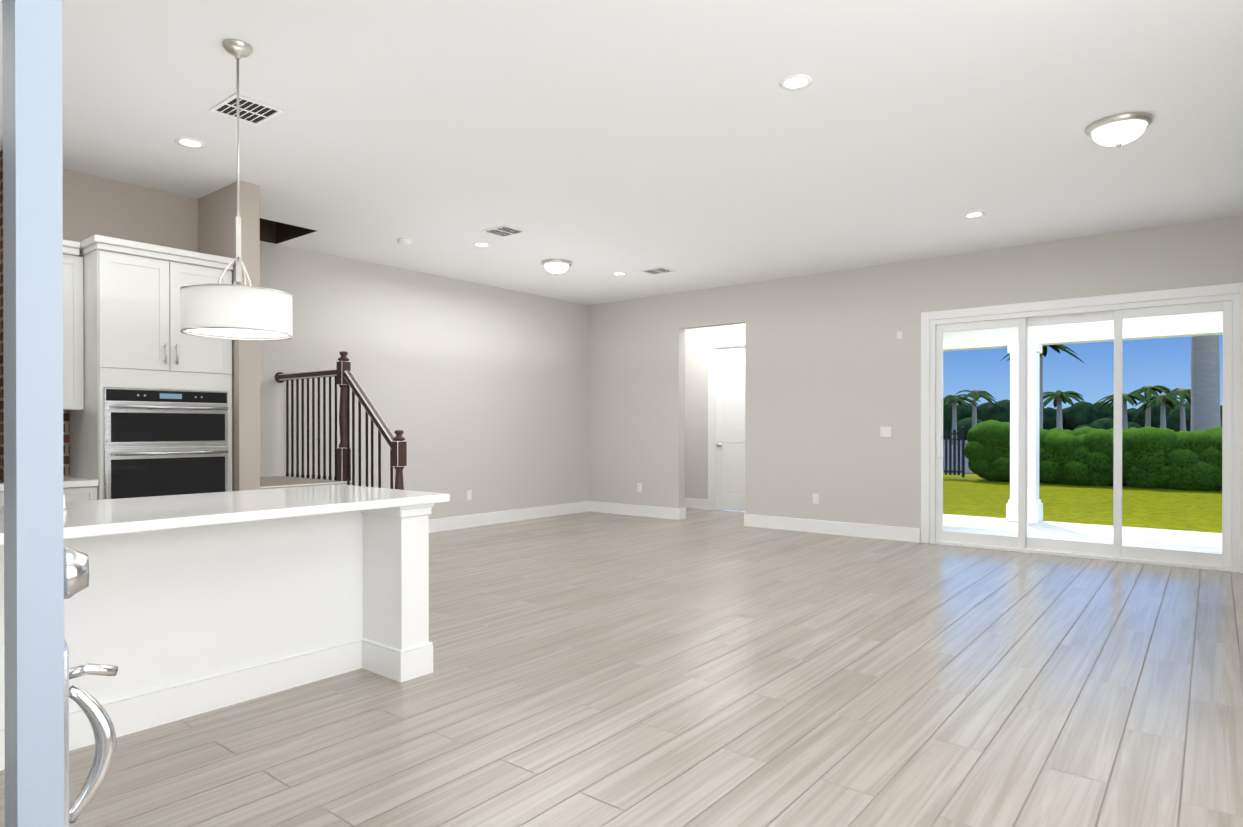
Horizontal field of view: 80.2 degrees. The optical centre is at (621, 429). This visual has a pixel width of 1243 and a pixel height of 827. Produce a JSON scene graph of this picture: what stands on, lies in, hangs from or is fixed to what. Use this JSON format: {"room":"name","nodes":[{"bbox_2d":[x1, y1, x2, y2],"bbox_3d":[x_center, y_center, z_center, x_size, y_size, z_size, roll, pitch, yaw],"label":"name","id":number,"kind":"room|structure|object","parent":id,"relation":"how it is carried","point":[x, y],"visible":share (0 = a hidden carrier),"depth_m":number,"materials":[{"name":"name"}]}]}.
{"room":"kitchen","nodes":[
{"label":"kitchen","id":0,"kind":"room"},
{"bbox_2d":[0,149,69,477],"bbox_3d":[-4.174,-0.300,4.552,0.354,3.050,1.348,0,0,39],"label":"brick wall","id":1,"kind":"structure","parent":0,"point":[66,442],"depth_m":4.84,"materials":[{"name":"brown brick"}]},
{"bbox_2d":[63,240,83,409],"bbox_3d":[-3.841,-0.694,4.906,0.365,1.115,0.375,0,0,39],"label":"upper cabinet","id":2,"kind":"object","parent":1,"relation":"attached to","point":[73,378],"visible":0.35,"depth_m":4.92,"materials":[{"name":"white wood"}]},
{"bbox_2d":[63,169,315,251],"bbox_3d":[-4.518,-1.702,5.266,1.080,5.850,4.840,0,0,39],"label":"wall","id":3,"kind":"structure","parent":0,"point":[93,205],"depth_m":5.50,"materials":[{"name":"beige paint"}]},
{"bbox_2d":[195,181,259,490],"bbox_3d":[-3.023,-0.304,5.681,0.690,3.050,0.150,0,0,39],"label":"wall","id":4,"kind":"structure","parent":0,"point":[215,212],"depth_m":5.48,"materials":[{"name":"beige paint"}]},
{"bbox_2d":[260,241,588,519],"bbox_3d":[-3.423,-0.310,7.380,0.150,3.050,9.500,0,0,39],"label":"wall","id":5,"kind":"structure","parent":0,"point":[481,391],"depth_m":8.84,"materials":[{"name":"white paint"}]},
{"bbox_2d":[467,490,471,499],"bbox_3d":[-1.891,0.808,9.168,0.008,0.118,0.075,0,0,39],"label":"outlet","id":6,"kind":"object","parent":5,"relation":"attached to","point":[469,494],"visible":1,"depth_m":9.17,"materials":[{"name":"white plastic"}]},
{"bbox_2d":[429,501,588,532],"bbox_3d":[-1.927,1.132,9.115,0.020,0.152,4.630,0,0,39],"label":"baseboard","id":7,"kind":"structure","parent":5,"relation":"attached to","point":[450,523],"depth_m":9.61,"materials":[{"name":"white wood"}]},
{"bbox_2d":[0,508,1242,826],"bbox_3d":[1.014,1.275,4.662,10.480,0.100,10.800,0,0,39],"label":"floor","id":8,"kind":"structure","parent":0,"point":[710,668],"depth_m":3.32,"materials":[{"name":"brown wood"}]},
{"bbox_2d":[0,484,3,505],"bbox_3d":[-4.058,0.796,4.463,0.586,0.860,0.556,0,0,39],"label":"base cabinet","id":9,"kind":"object","parent":8,"relation":"on","point":[1,485],"depth_m":4.42,"materials":[{"name":"white wood"}]},
{"bbox_2d":[2,0,117,826],"bbox_3d":[-1.004,0.015,1.243,0.893,2.435,0.210,0,0,39],"label":"entry door","id":10,"kind":"structure","parent":8,"relation":"on","point":[46,572],"depth_m":0.91,"materials":[{"name":"blue paint"}]},
{"bbox_2d":[63,480,97,501],"bbox_3d":[-3.794,0.794,4.793,0.586,0.860,0.503,0,0,39],"label":"base cabinet","id":11,"kind":"object","parent":8,"relation":"on","point":[78,489],"depth_m":4.73,"materials":[{"name":"white wood"}]},
{"bbox_2d":[70,235,233,499],"bbox_3d":[-3.353,-0.020,5.282,0.720,2.485,0.872,0,0,39],"label":"tall cabinet","id":12,"kind":"object","parent":8,"relation":"on","point":[153,417],"visible":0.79,"depth_m":5.02,"materials":[{"name":"white wood"}]},
{"bbox_2d":[0,484,449,769],"bbox_3d":[-2.316,0.782,2.840,1.058,0.900,3.275,0,0,39],"label":"kitchen island","id":13,"kind":"object","parent":8,"relation":"on","point":[182,606],"visible":0.9,"depth_m":3.32,"materials":[{"name":"white paint"}]},
{"bbox_2d":[63,494,67,508],"bbox_3d":[-2.406,0.146,3.069,0.170,0.367,0.151,0,0,39],"label":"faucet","id":14,"kind":"object","parent":13,"relation":"on","point":[64,502],"visible":0.08,"depth_m":3.08,"materials":[{"name":"silver metal"}]},
{"bbox_2d":[260,351,406,489],"bbox_3d":[-3.945,-0.486,4.940,2.083,3.420,4.540,0,0,39],"label":"stair railing","id":15,"kind":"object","parent":8,"relation":"on","point":[345,380],"depth_m":6.55,"materials":[{"name":"brown wood"}]},
{"bbox_2d":[0,0,1242,304],"bbox_3d":[1.014,-1.900,4.650,10.480,0.150,10.800,0,0,39],"label":"ceiling","id":16,"kind":"structure","parent":0,"point":[598,144],"depth_m":4.42,"materials":[{"name":"white paint"}]},
{"bbox_2d":[175,137,205,147],"bbox_3d":[-2.739,-1.823,4.689,0.170,0.007,0.170,0,0,39],"label":"recessed light","id":17,"kind":"object","parent":16,"relation":"in","point":[189,142],"visible":1,"depth_m":4.68,"materials":[{"name":"white plastic"}]},
{"bbox_2d":[180,39,292,340],"bbox_3d":[-1.819,-1.136,3.502,0.474,1.369,0.474,0,0,39],"label":"pendant light","id":18,"kind":"object","parent":16,"relation":"hanging from","point":[237,310],"visible":1,"depth_m":3.36,"materials":[{"name":"white fabric"}]},
{"bbox_2d":[209,94,283,125],"bbox_3d":[-2.135,-1.819,4.202,0.320,0.010,0.270,0,0,39],"label":"ceiling vent","id":19,"kind":"object","parent":16,"relation":"in","point":[254,112],"visible":0.98,"depth_m":4.20,"materials":[{"name":"white metal"}]},
{"bbox_2d":[397,238,411,244],"bbox_3d":[-2.093,-1.816,7.131,0.136,0.036,0.136,0,0,39],"label":"smoke detector","id":20,"kind":"object","parent":16,"relation":"attached to","point":[403,241],"visible":1,"depth_m":7.08,"materials":[{"name":"white plastic"}]},
{"bbox_2d":[473,242,489,246],"bbox_3d":[-1.385,-1.832,7.299,0.170,0.007,0.170,0,0,39],"label":"recessed light","id":21,"kind":"object","parent":16,"relation":"in","point":[479,244],"visible":1,"depth_m":7.29,"materials":[{"name":"white"}]},
{"bbox_2d":[481,225,526,237],"bbox_3d":[-1.083,-1.829,6.798,0.320,0.010,0.270,0,0,39],"label":"ceiling vent","id":22,"kind":"object","parent":16,"relation":"in","point":[502,231],"visible":0.98,"depth_m":6.80,"materials":[{"name":"white metal"}]},
{"bbox_2d":[541,259,571,274],"bbox_3d":[-0.711,-1.766,8.089,0.330,0.143,0.330,0,0,39],"label":"ceiling lamp","id":23,"kind":"object","parent":16,"relation":"attached to","point":[556,266],"visible":1,"depth_m":7.99,"materials":[{"name":"white glass"}]},
{"bbox_2d":[612,272,626,274],"bbox_3d":[-0.024,-1.838,8.685,0.170,0.007,0.170,0,0,39],"label":"recessed light","id":24,"kind":"object","parent":16,"relation":"in","point":[619,273],"visible":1,"depth_m":8.67,"materials":[{"name":"white plastic"}]},
{"bbox_2d":[639,267,674,274],"bbox_3d":[0.415,-1.835,8.513,0.320,0.010,0.270,0,0,39],"label":"ceiling vent","id":25,"kind":"object","parent":16,"relation":"in","point":[657,270],"visible":0.98,"depth_m":8.50,"materials":[{"name":"white metal"}]},
{"bbox_2d":[779,74,812,89],"bbox_3d":[0.914,-1.820,3.865,0.170,0.007,0.170,0,0,39],"label":"recessed light","id":26,"kind":"object","parent":16,"relation":"in","point":[797,82],"visible":1,"depth_m":3.86,"materials":[{"name":"white plastic"}]},
{"bbox_2d":[963,212,984,217],"bbox_3d":[2.998,-1.829,6.275,0.170,0.007,0.170,0,0,39],"label":"recessed light","id":27,"kind":"object","parent":16,"relation":"in","point":[973,214],"visible":1,"depth_m":6.26,"materials":[{"name":"white"}]},
{"bbox_2d":[1086,112,1152,147],"bbox_3d":[2.962,-1.753,4.397,0.330,0.143,0.330,0,0,39],"label":"ceiling lamp","id":28,"kind":"object","parent":16,"relation":"attached to","point":[1118,130],"visible":1,"depth_m":4.31,"materials":[{"name":"white glass"}]},
{"bbox_2d":[685,324,744,509],"bbox_3d":[1.645,-0.324,10.975,2.900,3.050,0.150,0,0,39],"label":"wall","id":29,"kind":"structure","parent":0,"point":[697,340],"depth_m":11.22,"materials":[{"name":"white paint"}]},
{"bbox_2d":[685,498,707,509],"bbox_3d":[0.958,1.124,11.422,0.895,0.152,0.020,0,0,39],"label":"baseboard","id":30,"kind":"structure","parent":29,"relation":"attached to","point":[691,502],"depth_m":11.26,"materials":[{"name":"white wood"}]},
{"bbox_2d":[708,339,744,509],"bbox_3d":[1.740,-0.063,10.887,0.990,2.530,0.170,0,0,39],"label":"door frame","id":31,"kind":"structure","parent":29,"relation":"attached to","point":[736,343],"depth_m":11.09,"materials":[{"name":"white wood"}]},
{"bbox_2d":[716,347,744,510],"bbox_3d":[1.701,-0.011,10.838,0.764,2.403,0.115,0,0,39],"label":"hall door","id":32,"kind":"structure","parent":29,"relation":"in","point":[730,428],"depth_m":10.93,"materials":[{"name":"white wood"}]},
{"bbox_2d":[589,215,1242,550],"bbox_3d":[3.590,-0.312,7.750,10.330,3.050,0.150,0,0,39],"label":"wall","id":33,"kind":"structure","parent":0,"point":[832,374],"depth_m":8.58,"materials":[{"name":"white paint"}]},
{"bbox_2d":[589,501,680,519],"bbox_3d":[0.159,1.128,10.402,1.586,0.152,0.020,0,0,39],"label":"baseboard","id":34,"kind":"structure","parent":33,"relation":"attached to","point":[603,507],"depth_m":10.35,"materials":[{"name":"white wood"}]},
{"bbox_2d":[637,483,641,491],"bbox_3d":[0.252,0.804,10.329,0.075,0.118,0.008,0,0,39],"label":"electrical outlet","id":35,"kind":"object","parent":33,"relation":"attached to","point":[639,487],"visible":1,"depth_m":10.33,"materials":[{"name":"white plastic"}]},
{"bbox_2d":[681,506,688,518],"bbox_3d":[0.374,1.127,10.437,1.296,0.152,0.020,0,0,39],"label":"baseboard","id":36,"kind":"structure","parent":33,"relation":"attached to","point":[683,510],"depth_m":9.98,"materials":[{"name":"white"}]},
{"bbox_2d":[813,494,818,503],"bbox_3d":[2.288,0.810,8.696,0.075,0.118,0.008,0,0,39],"label":"electrical outlet","id":37,"kind":"object","parent":33,"relation":"attached to","point":[815,498],"visible":1,"depth_m":8.69,"materials":[{"name":"white plastic"}]},
{"bbox_2d":[744,514,919,542],"bbox_3d":[2.378,1.134,8.623,2.146,0.152,0.020,0,0,39],"label":"baseboard","id":38,"kind":"structure","parent":33,"relation":"attached to","point":[907,534],"depth_m":8.53,"materials":[{"name":"white wood"}]},
{"bbox_2d":[880,427,890,436],"bbox_3d":[2.927,0.022,8.180,0.120,0.118,0.008,0,0,39],"label":"light switch","id":39,"kind":"object","parent":33,"relation":"attached to","point":[885,431],"visible":1,"depth_m":8.18,"materials":[{"name":"white plastic"}]},
{"bbox_2d":[897,331,901,338],"bbox_3d":[3.045,-1.038,8.082,0.060,0.080,0.008,0,0,39],"label":"sensor","id":40,"kind":"object","parent":33,"relation":"attached to","point":[899,335],"visible":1,"depth_m":8.08,"materials":[{"name":"white plastic"}]},
{"bbox_2d":[921,282,1242,572],"bbox_3d":[4.335,-0.022,7.153,2.720,2.475,0.190,0,0,39],"label":"sliding door","id":41,"kind":"structure","parent":33,"relation":"attached to","point":[935,325],"depth_m":6.98,"materials":[{"name":"white"}]},
{"bbox_2d":[943,311,1222,350],"bbox_3d":[6.428,-1.441,7.585,8.700,0.590,3.150,0,0,39],"label":"patio ceiling","id":42,"kind":"structure","parent":33,"relation":"attached to","point":[1170,326],"depth_m":9.48,"materials":[{"name":"white paint"}]},
{"label":"outside","id":43,"kind":"structure","parent":0,"visible":0},
{"bbox_2d":[943,440,973,473],"bbox_3d":[41.015,1.137,38.983,105.000,0.020,68.000,0,0,39],"label":"lawn","id":44,"kind":"structure","parent":43,"point":[967,470],"depth_m":29.13,"materials":[{"name":"plant"}]},
{"bbox_2d":[943,393,980,443],"bbox_3d":[25.469,-0.872,56.158,3.520,3.920,3.699,0,0,39],"label":"palm tree","id":45,"kind":"object","parent":44,"relation":"on","point":[953,399],"depth_m":56.27,"materials":[{"name":"green plant"}]},
{"bbox_2d":[956,389,1000,426],"bbox_3d":[27.787,-1.077,57.811,3.911,4.322,3.903,0,0,39],"label":"palm tree","id":46,"kind":"object","parent":44,"relation":"on","point":[977,394],"depth_m":57.42,"materials":[{"name":"green plant"}]},
{"bbox_2d":[1002,344,1083,428],"bbox_3d":[21.981,-1.907,38.589,3.832,6.120,3.752,0,0,39],"label":"palm tree","id":47,"kind":"object","parent":44,"relation":"on","point":[1056,348],"depth_m":38.60,"materials":[{"name":"plant"}]},
{"bbox_2d":[1043,389,1084,428],"bbox_3d":[28.968,-0.794,48.989,3.350,3.823,3.602,0,0,39],"label":"palm tree","id":48,"kind":"object","parent":44,"relation":"on","point":[1059,396],"depth_m":48.66,"materials":[{"name":"green plant"}]},
{"bbox_2d":[1095,392,1148,428],"bbox_3d":[39.641,-0.980,58.473,3.881,4.122,3.599,0,0,39],"label":"palm tree","id":49,"kind":"object","parent":44,"relation":"on","point":[1129,397],"depth_m":58.04,"materials":[{"name":"plant"}]},
{"bbox_2d":[1131,384,1171,426],"bbox_3d":[41.754,-1.280,58.512,3.898,4.722,4.073,0,0,39],"label":"palm tree","id":50,"kind":"object","parent":44,"relation":"on","point":[1148,390],"depth_m":58.22,"materials":[{"name":"green plant"}]},
{"bbox_2d":[1134,392,1189,427],"bbox_3d":[40.398,-0.868,55.097,3.601,3.920,4.002,0,0,39],"label":"palm tree","id":51,"kind":"object","parent":44,"relation":"on","point":[1162,398],"depth_m":54.89,"materials":[{"name":"green plant"}]},
{"bbox_2d":[1154,387,1190,430],"bbox_3d":[43.207,-1.125,57.011,4.099,4.422,3.490,0,0,39],"label":"palm tree","id":52,"kind":"object","parent":44,"relation":"on","point":[1183,393],"depth_m":56.56,"materials":[{"name":"plant"}]},
{"bbox_2d":[1190,335,1220,430],"bbox_3d":[16.251,-3.541,20.731,5.202,9.520,5.766,0,0,39],"label":"palm tree","id":53,"kind":"object","parent":44,"relation":"on","point":[1205,397],"depth_m":20.24,"materials":[{"name":"grey plant"}]},
{"bbox_2d":[943,473,1221,532],"bbox_3d":[36.730,1.342,33.640,105.000,0.350,81.700,0,0,39],"label":"ground","id":54,"kind":"structure","parent":43,"point":[958,499],"depth_m":12.35,"materials":[{"name":"green plant"}]},
{"bbox_2d":[943,426,964,476],"bbox_3d":[6.711,0.534,19.702,4.592,1.270,0.084,0,0,39],"label":"fence","id":55,"kind":"object","parent":54,"relation":"on","point":[950,439],"depth_m":18.41,"materials":[{"name":"black metal"}]},
{"bbox_2d":[943,399,1221,439],"bbox_3d":[41.998,-0.399,75.391,53.675,5.789,12.999,0,0,39],"label":"treeline","id":56,"kind":"object","parent":54,"relation":"on","point":[1085,414],"depth_m":72.46,"materials":[{"name":"green plant"}]},
{"bbox_2d":[964,420,1221,490],"bbox_3d":[11.769,0.587,15.710,8.275,1.665,1.452,0,0,39],"label":"hedge","id":57,"kind":"object","parent":54,"relation":"on","point":[1088,454],"depth_m":15.98,"materials":[{"name":"green plant"}]},
{"bbox_2d":[943,514,1221,553],"bbox_3d":[6.365,1.294,7.517,8.700,0.120,2.950,0,0,39],"label":"patio","id":58,"kind":"structure","parent":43,"point":[1180,540],"depth_m":8.77,"materials":[{"name":"concrete"}]},
{"bbox_2d":[1006,342,1042,522],"bbox_3d":[5.439,0.035,9.953,0.380,2.380,0.380,0,0,39],"label":"patio column","id":59,"kind":"structure","parent":58,"relation":"on","point":[1035,509],"depth_m":9.86,"materials":[{"name":"white"}]}
]}

